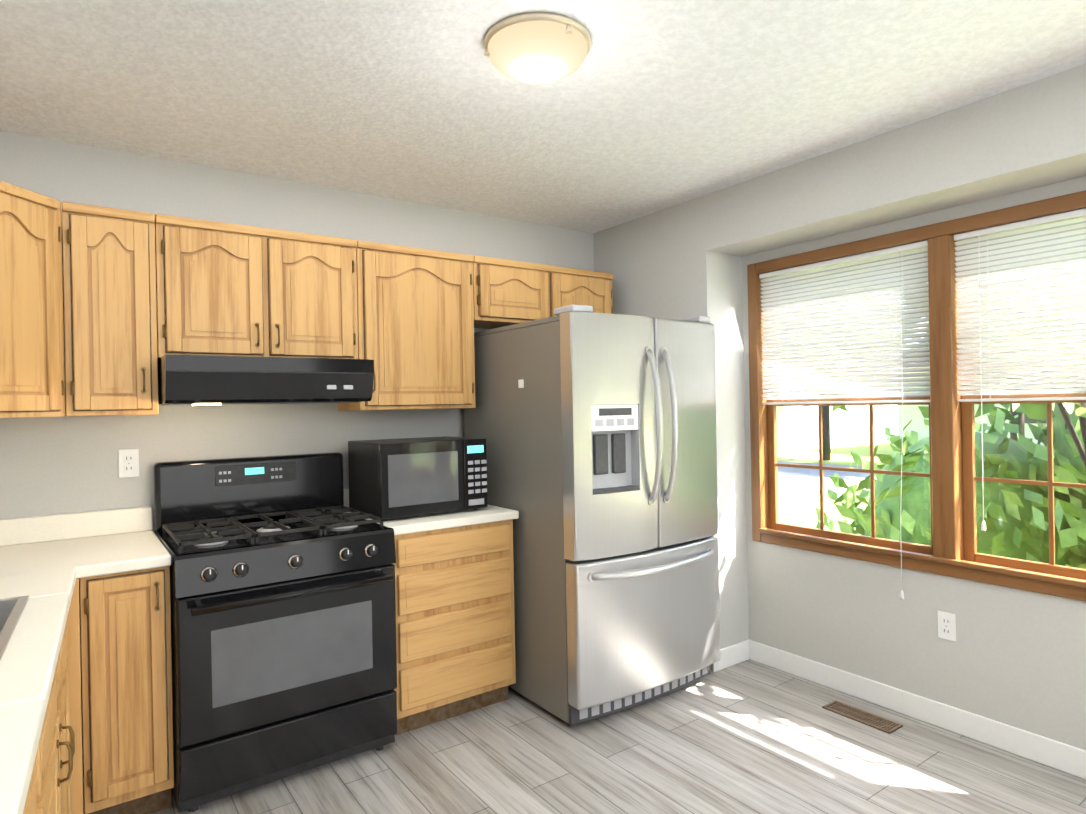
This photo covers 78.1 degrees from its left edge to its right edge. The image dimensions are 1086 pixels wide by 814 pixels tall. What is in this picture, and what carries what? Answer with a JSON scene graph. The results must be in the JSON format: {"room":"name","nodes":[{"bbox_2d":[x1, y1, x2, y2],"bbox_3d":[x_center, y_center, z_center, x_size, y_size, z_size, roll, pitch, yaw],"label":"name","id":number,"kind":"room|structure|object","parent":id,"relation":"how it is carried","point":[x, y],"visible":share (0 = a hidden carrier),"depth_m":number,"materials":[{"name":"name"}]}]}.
{"room":"kitchen","nodes":[
{"label":"kitchen","id":0,"kind":"room"},
{"bbox_2d":[0,131,593,532],"bbox_3d":[-1.130,0.176,3.285,4.390,2.490,0.150,-1,0,-35],"label":"wall","id":1,"kind":"structure","parent":0,"point":[65,464],"depth_m":2.94,"materials":[{"name":"paint"}]},
{"bbox_2d":[0,180,64,417],"bbox_3d":[-1.970,-0.346,2.227,0.608,0.770,0.608,-1,0,-35],"label":"upper cabinet","id":2,"kind":"object","parent":1,"relation":"attached to","point":[32,376],"visible":1,"depth_m":2.26,"materials":[{"name":"brown wood"}]},
{"bbox_2d":[62,202,158,415],"bbox_3d":[-1.676,-0.352,2.592,0.290,0.770,0.353,-1,0,-35],"label":"upper cabinet","id":3,"kind":"object","parent":1,"relation":"attached to","point":[110,308],"visible":1,"depth_m":2.47,"materials":[{"name":"brown wood"}]},
{"bbox_2d":[118,449,138,477],"bbox_3d":[-1.715,0.233,2.771,0.072,0.116,0.009,-1,0,-35],"label":"outlet","id":4,"kind":"object","parent":1,"relation":"attached to","point":[128,461],"visible":1,"depth_m":2.77,"materials":[{"name":"white plastic"}]},
{"bbox_2d":[155,214,357,358],"bbox_3d":[-1.236,-0.471,2.906,0.790,0.550,0.353,-1,0,-35],"label":"upper cabinet","id":5,"kind":"object","parent":1,"relation":"attached to","point":[225,289],"visible":1,"depth_m":2.75,"materials":[{"name":"brown wood"}]},
{"bbox_2d":[158,354,373,405],"bbox_3d":[-1.186,-0.102,2.846,0.783,0.185,0.498,-1,0,-35],"label":"range hood","id":6,"kind":"object","parent":5,"relation":"attached to","point":[194,380],"visible":1,"depth_m":2.62,"materials":[{"name":"metal"}]},
{"bbox_2d":[338,240,475,410],"bbox_3d":[-0.666,-0.373,3.310,0.600,0.770,0.353,-1,0,-35],"label":"upper cabinet","id":7,"kind":"object","parent":1,"relation":"attached to","point":[415,308],"visible":0.92,"depth_m":3.18,"materials":[{"name":"brown wood"}]},
{"bbox_2d":[473,255,612,328],"bbox_3d":[-0.052,-0.609,3.765,0.930,0.325,0.325,-1,0,-35],"label":"upper cabinet","id":8,"kind":"object","parent":1,"relation":"attached to","point":[508,292],"visible":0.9,"depth_m":3.56,"materials":[{"name":"brown wood"}]},
{"bbox_2d":[0,0,1085,232],"bbox_3d":[0.915,-1.153,0.368,4.390,0.100,7.300,-1,0,-35],"label":"ceiling","id":9,"kind":"structure","parent":0,"point":[648,106],"depth_m":2.27,"materials":[{"name":"white paint"}]},
{"bbox_2d":[484,12,591,83],"bbox_3d":[-0.015,-1.040,2.000,0.322,0.095,0.322,-1,0,-35],"label":"flush-mount light fixture","id":10,"kind":"object","parent":9,"relation":"attached to","point":[537,47],"visible":1,"depth_m":1.91,"materials":[{"name":"white glass"}]},
{"bbox_2d":[83,659,1085,813],"bbox_3d":[0.965,1.437,0.373,4.390,0.100,7.300,-1,0,-35],"label":"floor","id":11,"kind":"structure","parent":0,"point":[749,736],"depth_m":2.58,"materials":[{"name":"grey wood"}]},
{"bbox_2d":[23,578,83,813],"bbox_3d":[-1.166,0.988,1.044,0.766,0.876,3.443,-1,0,-35],"label":"base cabinet","id":12,"kind":"object","parent":11,"relation":"on","point":[56,784],"visible":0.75,"depth_m":1.62,"materials":[{"name":"brown wood"}]},
{"bbox_2d":[0,506,170,813],"bbox_3d":[-1.068,0.478,1.118,1.029,0.138,3.444,-1,0,-35],"label":"countertop","id":13,"kind":"structure","parent":12,"relation":"on","point":[46,561],"depth_m":1.97,"materials":[{"name":"laminate"}]},
{"bbox_2d":[0,595,28,658],"bbox_3d":[-1.369,0.421,1.329,0.522,0.574,0.862,-1,0,-35],"label":"sink basin","id":14,"kind":"object","parent":13,"relation":"in","point":[11,610],"visible":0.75,"depth_m":1.69,"materials":[{"name":"silver metal"}]},
{"bbox_2d":[79,566,173,813],"bbox_3d":[-1.556,0.993,2.481,0.258,0.876,0.648,-1,0,-35],"label":"base cabinet","id":15,"kind":"object","parent":11,"relation":"on","point":[126,695],"depth_m":2.24,"materials":[{"name":"brown wood"}]},
{"bbox_2d":[153,452,396,811],"bbox_3d":[-1.096,0.821,2.746,0.790,1.199,0.745,-1,0,-35],"label":"range","id":16,"kind":"object","parent":11,"relation":"on","point":[283,616],"visible":1,"depth_m":2.52,"materials":[{"name":"metal"}]},
{"bbox_2d":[393,519,515,734],"bbox_3d":[-0.552,0.972,3.211,0.616,0.876,0.622,-1,0,-35],"label":"drawers","id":17,"kind":"object","parent":11,"relation":"on","point":[455,620],"visible":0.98,"depth_m":2.95,"materials":[{"name":"brown wood"}]},
{"bbox_2d":[344,489,518,535],"bbox_3d":[-0.554,0.464,3.211,0.636,0.138,0.628,-1,0,-35],"label":"countertop","id":18,"kind":"structure","parent":17,"relation":"on","point":[430,522],"depth_m":2.99,"materials":[{"name":"laminate"}]},
{"bbox_2d":[348,436,487,520],"bbox_3d":[-0.597,0.325,3.187,0.530,0.339,0.406,-1,0,-35],"label":"microwave oven","id":19,"kind":"object","parent":18,"relation":"on","point":[397,478],"visible":0.92,"depth_m":3.02,"materials":[{"name":"plastic"}]},
{"bbox_2d":[464,305,719,725],"bbox_3d":[0.260,0.477,3.426,0.910,1.831,1.084,-1,0,-35],"label":"refrigerator","id":20,"kind":"object","parent":11,"relation":"on","point":[597,431],"visible":1,"depth_m":3.01,"materials":[{"name":"metal"}]},
{"bbox_2d":[822,700,902,733],"bbox_3d":[1.409,1.369,2.966,0.110,0.007,0.310,-1,0,-35],"label":"floor vent","id":21,"kind":"object","parent":11,"relation":"in","point":[865,717],"visible":1,"depth_m":2.95,"materials":[{"name":"plastic"}]},
{"bbox_2d":[593,64,1085,749],"bbox_3d":[2.550,0.109,1.515,0.440,2.490,7.000,-1,0,-35],"label":"wall","id":22,"kind":"structure","parent":0,"point":[1013,656],"depth_m":2.98,"materials":[{"name":"paint"}]},
{"bbox_2d":[712,639,1085,779],"bbox_3d":[2.769,1.298,1.099,0.304,0.105,6.090,-1,0,-35],"label":"baseboard","id":23,"kind":"structure","parent":22,"relation":"attached to","point":[1060,756],"depth_m":2.92,"materials":[{"name":"white wood"}]},
{"bbox_2d":[747,190,1085,600],"bbox_3d":[2.300,-0.043,2.069,0.180,1.490,3.900,-1,0,-35],"label":"window","id":24,"kind":"structure","parent":22,"relation":"in","point":[951,550],"depth_m":2.83,"materials":[{"name":"brown wood"}]},
{"bbox_2d":[759,240,929,599],"bbox_3d":[1.409,0.066,3.222,0.101,1.562,0.866,-1,0,-35],"label":"mini blind","id":25,"kind":"object","parent":24,"relation":"attached to","point":[842,277],"visible":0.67,"depth_m":3.19,"materials":[{"name":"white plastic"}]},
{"bbox_2d":[954,208,1085,530],"bbox_3d":[1.984,-0.113,2.443,0.059,1.222,0.877,-1,0,-35],"label":"mini blind","id":26,"kind":"object","parent":24,"relation":"attached to","point":[989,250],"visible":1,"depth_m":2.61,"materials":[{"name":"white plastic"}]},
{"bbox_2d":[937,610,955,641],"bbox_3d":[1.709,0.927,2.834,0.009,0.116,0.072,-1,0,-35],"label":"outlet","id":27,"kind":"object","parent":22,"relation":"attached to","point":[946,625],"visible":1,"depth_m":2.83,"materials":[{"name":"white plastic"}]},
{"label":"outside","id":28,"kind":"structure","parent":0,"visible":0},
{"bbox_2d":[777,438,902,534],"bbox_3d":[35.874,1.132,29.471,86.190,0.050,140.000,-1,0,-35],"label":"lawn","id":29,"kind":"structure","parent":28,"point":[808,452],"depth_m":13.82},
{"bbox_2d":[777,461,883,496],"bbox_3d":[7.630,1.683,9.399,12.500,0.010,140.000,-1,0,-35],"label":"street","id":30,"kind":"structure","parent":29,"relation":"on","point":[804,478],"depth_m":16.01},
{"bbox_2d":[776,359,897,446],"bbox_3d":[10.976,-1.135,32.663,9.700,5.400,8.700,-1,0,-35],"label":"house","id":31,"kind":"structure","parent":29,"relation":"on","point":[839,430],"depth_m":28.99,"materials":[{"name":"white"}]},
{"bbox_2d":[778,257,1078,460],"bbox_3d":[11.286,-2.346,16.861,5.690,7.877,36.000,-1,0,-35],"label":"tree","id":32,"kind":"object","parent":29,"relation":"on","point":[827,453],"depth_m":19.44,"materials":[{"name":"green plant"}]},
{"bbox_2d":[815,246,1085,568],"bbox_3d":[4.270,-0.186,4.154,3.465,3.888,4.933,-1,0,-35],"label":"tree","id":33,"kind":"object","parent":29,"relation":"on","point":[1024,465],"depth_m":4.49,"materials":[{"name":"green plant"}]},
{"bbox_2d":[897,342,1046,449],"bbox_3d":[19.147,-1.373,23.750,10.700,5.600,8.700,-1,0,-35],"label":"house","id":34,"kind":"structure","parent":29,"relation":"on","point":[911,412],"depth_m":23.48,"materials":[{"name":"white"}]},
{"bbox_2d":[977,240,1085,467],"bbox_3d":[2.237,0.525,2.853,0.548,2.542,0.751,-1,0,-35],"label":"sapling","id":35,"kind":"object","parent":29,"relation":"on","point":[1077,410],"depth_m":2.85,"materials":[{"name":"green plant"}]}
]}

